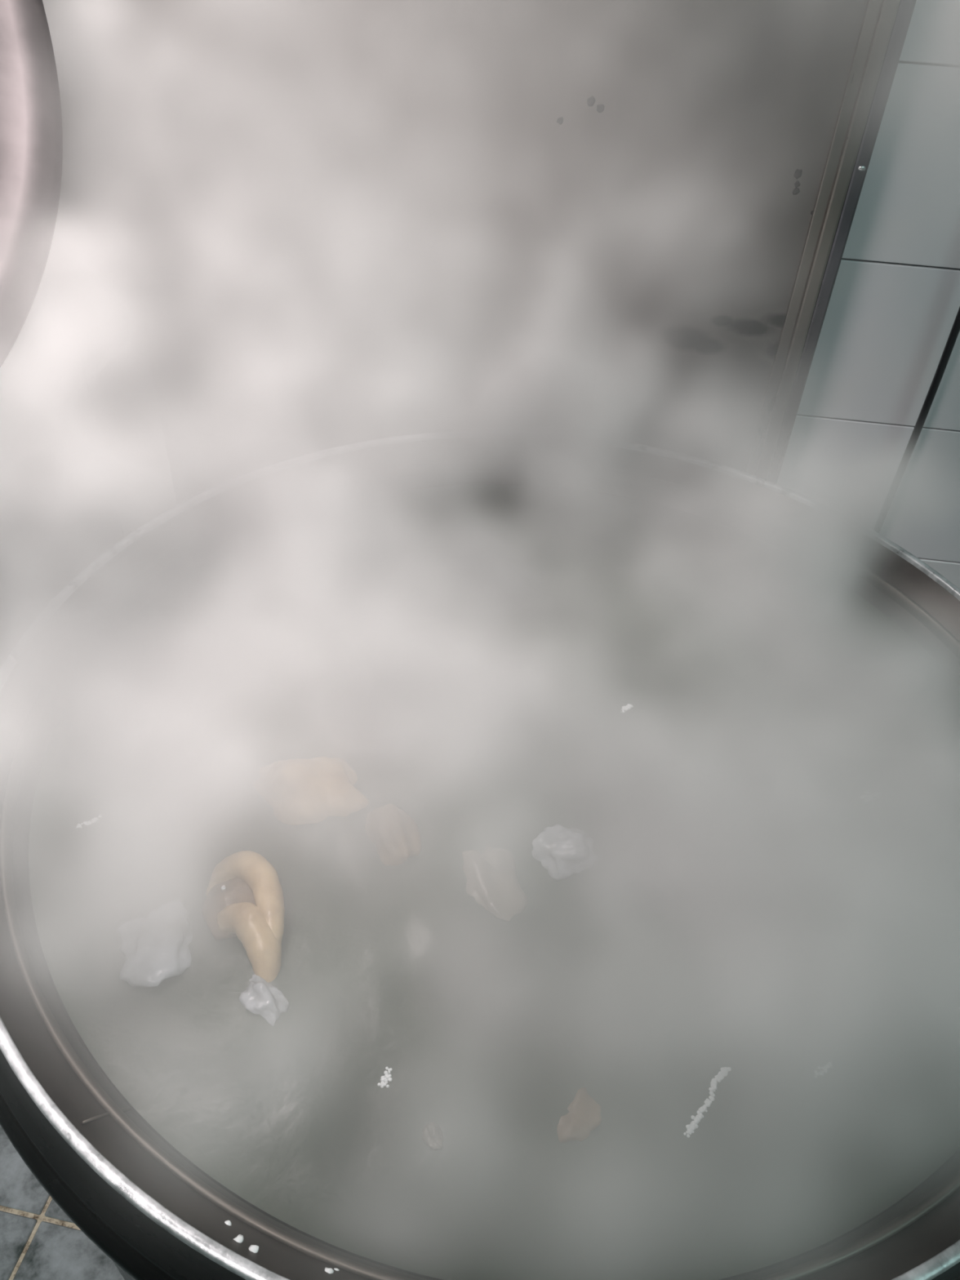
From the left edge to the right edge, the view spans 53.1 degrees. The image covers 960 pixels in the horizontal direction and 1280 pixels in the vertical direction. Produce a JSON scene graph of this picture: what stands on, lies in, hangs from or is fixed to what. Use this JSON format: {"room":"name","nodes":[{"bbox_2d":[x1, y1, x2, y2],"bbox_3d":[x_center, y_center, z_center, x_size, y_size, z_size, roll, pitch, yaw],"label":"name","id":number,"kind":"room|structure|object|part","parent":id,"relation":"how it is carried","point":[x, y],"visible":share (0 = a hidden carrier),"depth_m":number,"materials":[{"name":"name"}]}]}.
{"room":"commercial kitchen","nodes":[
{"label":"commercial kitchen","id":0,"kind":"room"},
{"bbox_2d":[0,1124,124,1279],"bbox_3d":[0.038,1.016,1.246,4.600,0.100,3.847,4,41,0],"label":"floor","id":1,"kind":"structure","parent":0,"point":[38,1241],"depth_m":1.34,"materials":[{"name":"tile"}]},
{"bbox_2d":[0,0,916,668],"bbox_3d":[-0.291,-0.679,1.340,1.586,2.300,0.102,7,41,4],"label":"panel","id":2,"kind":"object","parent":1,"relation":"on","point":[284,229],"visible":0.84,"depth_m":1.34,"materials":[{"name":"grey metal"}]},
{"bbox_2d":[556,116,563,124],"bbox_3d":[0.102,-0.666,1.232,0.009,0.009,0.001,7,41,4],"label":"stain","id":3,"kind":"object","parent":2,"relation":"attached to","point":[560,120],"depth_m":1.23,"materials":[{"name":"grey"}]},
{"bbox_2d":[586,96,595,106],"bbox_3d":[0.140,-0.680,1.213,0.011,0.012,0.002,7,41,4],"label":"stain","id":4,"kind":"object","parent":2,"relation":"attached to","point":[591,100],"depth_m":1.21,"materials":[{"name":"grey"}]},
{"bbox_2d":[596,103,604,112],"bbox_3d":[0.153,-0.673,1.217,0.010,0.011,0.002,7,41,4],"label":"stain","id":5,"kind":"object","parent":2,"relation":"attached to","point":[600,108],"depth_m":1.22,"materials":[{"name":"grey"}]},
{"bbox_2d":[792,187,799,195],"bbox_3d":[0.412,-0.584,1.250,0.009,0.009,0.002,6,41,2],"label":"stain","id":6,"kind":"object","parent":2,"relation":"on","point":[796,191],"depth_m":1.25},
{"bbox_2d":[794,180,799,187],"bbox_3d":[0.411,-0.590,1.245,0.008,0.009,0.001,7,41,4],"label":"stain","id":7,"kind":"object","parent":2,"relation":"on","point":[797,184],"depth_m":1.24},
{"bbox_2d":[793,168,802,178],"bbox_3d":[0.409,-0.600,1.237,0.010,0.013,0.002,7,41,4],"label":"stain","id":8,"kind":"object","parent":2,"relation":"attached to","point":[797,173],"depth_m":1.24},
{"bbox_2d":[0,0,959,1279],"bbox_3d":[-0.229,-0.069,0.880,1.751,1.993,1.149,4,41,0],"label":"kettle","id":9,"kind":"object","parent":1,"relation":"on","point":[147,1206],"visible":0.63,"depth_m":0.91,"materials":[{"name":"grey metal"}]},
{"bbox_3d":[-0.739,-0.507,0.521,0.552,0.911,1.060,21,44,19],"label":"lid","id":10,"kind":"part","parent":9,"relation":"part of","materials":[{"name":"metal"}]},
{"bbox_2d":[224,1220,231,1225],"bbox_3d":[-0.165,0.381,0.628,0.005,0.003,0.004,-5,42,-9],"label":"droplet","id":11,"kind":"object","parent":9,"relation":"on","point":[226,1222],"depth_m":0.63,"materials":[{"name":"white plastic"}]},
{"bbox_2d":[233,1234,243,1243],"bbox_3d":[-0.154,0.384,0.615,0.006,0.004,0.006,-17,45,-22],"label":"droplet","id":12,"kind":"object","parent":9,"relation":"on","point":[237,1238],"depth_m":0.61,"materials":[{"name":"white liquid"}]},
{"bbox_2d":[248,1244,258,1253],"bbox_3d":[-0.144,0.387,0.610,0.007,0.004,0.005,13,42,11],"label":"droplet","id":13,"kind":"object","parent":9,"relation":"on","point":[252,1248],"depth_m":0.61,"materials":[{"name":"white liquid"}]},
{"bbox_2d":[324,1267,333,1273],"bbox_3d":[-0.096,0.402,0.611,0.006,0.003,0.005,8,41,5],"label":"droplet","id":14,"kind":"object","parent":9,"relation":"on","point":[327,1270],"depth_m":0.61,"materials":[{"name":"white liquid"}]},
{"bbox_2d":[0,437,959,1279],"bbox_3d":[0.049,0.309,1.193,1.086,0.655,1.086,3,41,0],"label":"bowl","id":15,"kind":"object","parent":9,"relation":"on","point":[157,1215],"depth_m":0.96,"materials":[{"name":"silver metal"}]},
{"bbox_2d":[28,484,959,1279],"bbox_3d":[0.062,0.104,1.014,1.003,0.009,1.003,4,41,0],"label":"broth","id":16,"kind":"object","parent":9,"relation":"in","point":[474,654],"visible":0.99,"depth_m":0.88,"materials":[{"name":"grey liquid"}]},
{"bbox_2d":[76,814,101,827],"bbox_3d":[-0.369,0.172,0.908,0.024,0.003,0.007,-21,46,-25],"label":"foam","id":17,"kind":"object","parent":16,"relation":"on","point":[94,820],"visible":1,"depth_m":0.91,"materials":[{"name":"white"}]},
{"bbox_2d":[117,900,192,987],"bbox_3d":[-0.270,0.260,0.813,0.073,0.030,0.082,-4,42,-9],"label":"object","id":18,"kind":"object","parent":16,"relation":"in","point":[154,947],"visible":1,"depth_m":0.80,"materials":[{"name":"white food"}]},
{"bbox_2d":[200,850,284,982],"bbox_3d":[-0.204,0.238,0.828,0.081,0.052,0.117,4,41,0],"label":"meat piece","id":19,"kind":"object","parent":16,"relation":"on","point":[244,900],"visible":0.99,"depth_m":0.82,"materials":[{"name":"beige food"}]},
{"bbox_2d":[238,973,289,1026],"bbox_3d":[-0.177,0.292,0.783,0.052,0.027,0.031,32,49,29],"label":"lump","id":20,"kind":"object","parent":16,"relation":"in","point":[261,997],"visible":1,"depth_m":0.77,"materials":[{"name":"white food"}]},
{"bbox_2d":[253,756,368,825],"bbox_3d":[-0.169,0.155,0.952,0.124,0.070,0.086,4,41,1],"label":"meat piece","id":21,"kind":"object","parent":16,"relation":"in","point":[299,791],"visible":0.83,"depth_m":0.93,"materials":[{"name":"beige food"}]},
{"bbox_2d":[377,1066,392,1088],"bbox_3d":[-0.072,0.338,0.741,0.009,0.003,0.016,17,43,15],"label":"foam","id":22,"kind":"object","parent":16,"relation":"on","point":[387,1077],"visible":1,"depth_m":0.74,"materials":[{"name":"white"}]},
{"bbox_2d":[364,803,421,866],"bbox_3d":[-0.081,0.187,0.908,0.047,0.046,0.069,-12,43,-17],"label":"meat piece","id":23,"kind":"object","parent":16,"relation":"in","point":[396,836],"visible":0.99,"depth_m":0.89,"materials":[{"name":"beige food"}]},
{"bbox_2d":[422,1121,443,1150],"bbox_3d":[-0.034,0.367,0.708,0.015,0.013,0.021,-21,47,-25],"label":"meat piece","id":24,"kind":"object","parent":16,"relation":"on","point":[432,1135],"visible":1,"depth_m":0.70,"materials":[{"name":"grey food"}]},
{"bbox_2d":[462,844,527,920],"bbox_3d":[0.008,0.224,0.882,0.064,0.031,0.101,-8,42,-13],"label":"meat piece","id":25,"kind":"object","parent":16,"relation":"in","point":[492,881],"visible":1,"depth_m":0.87,"materials":[{"name":"white food"}]},
{"bbox_2d":[531,824,599,879],"bbox_3d":[0.080,0.199,0.907,0.061,0.047,0.056,-16,45,-21],"label":"lump","id":26,"kind":"object","parent":16,"relation":"on","point":[563,851],"visible":1,"depth_m":0.89,"materials":[{"name":"white food"}]},
{"bbox_2d":[556,1087,601,1142],"bbox_3d":[0.076,0.361,0.735,0.063,0.026,0.045,-31,51,-33],"label":"meat piece","id":27,"kind":"object","parent":16,"relation":"in","point":[584,1116],"visible":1,"depth_m":0.72,"materials":[{"name":"grey food"}]},
{"bbox_2d":[620,703,633,712],"bbox_3d":[0.160,0.075,1.055,0.019,0.004,0.008,-30,51,-33],"label":"foam","id":28,"kind":"object","parent":16,"relation":"on","point":[628,706],"visible":1,"depth_m":1.05,"materials":[{"name":"white"}]},
{"bbox_2d":[683,1066,731,1137],"bbox_3d":[0.174,0.352,0.736,0.009,0.005,0.067,28,47,25],"label":"foam","id":29,"kind":"object","parent":16,"relation":"on","point":[723,1073],"visible":1,"depth_m":0.73,"materials":[{"name":"white"}]},
{"bbox_2d":[813,1062,832,1077],"bbox_3d":[0.271,0.339,0.757,0.019,0.003,0.007,-12,43,-18],"label":"foam","id":30,"kind":"object","parent":16,"relation":"on","point":[824,1068],"visible":1,"depth_m":0.76,"materials":[{"name":"white"}]},
{"bbox_2d":[860,791,880,802],"bbox_3d":[0.396,0.157,0.974,0.024,0.004,0.013,-28,50,-31],"label":"foam","id":31,"kind":"object","parent":16,"relation":"on","point":[869,797],"visible":1,"depth_m":0.97,"materials":[{"name":"white"}]},
{"bbox_2d":[776,0,959,589],"bbox_3d":[0.286,-0.848,1.270,4.200,2.700,0.122,7,41,4],"label":"wall","id":32,"kind":"structure","parent":0,"point":[894,304],"depth_m":1.47,"materials":[{"name":"grey tile"}]},
{"bbox_2d":[873,306,959,533],"bbox_3d":[0.706,-0.662,1.223,0.016,2.480,0.012,4,41,0],"label":"pipe","id":33,"kind":"object","parent":32,"relation":"hanging from","point":[955,330],"visible":0.39,"depth_m":1.50,"materials":[{"name":"black metal"}]}
]}

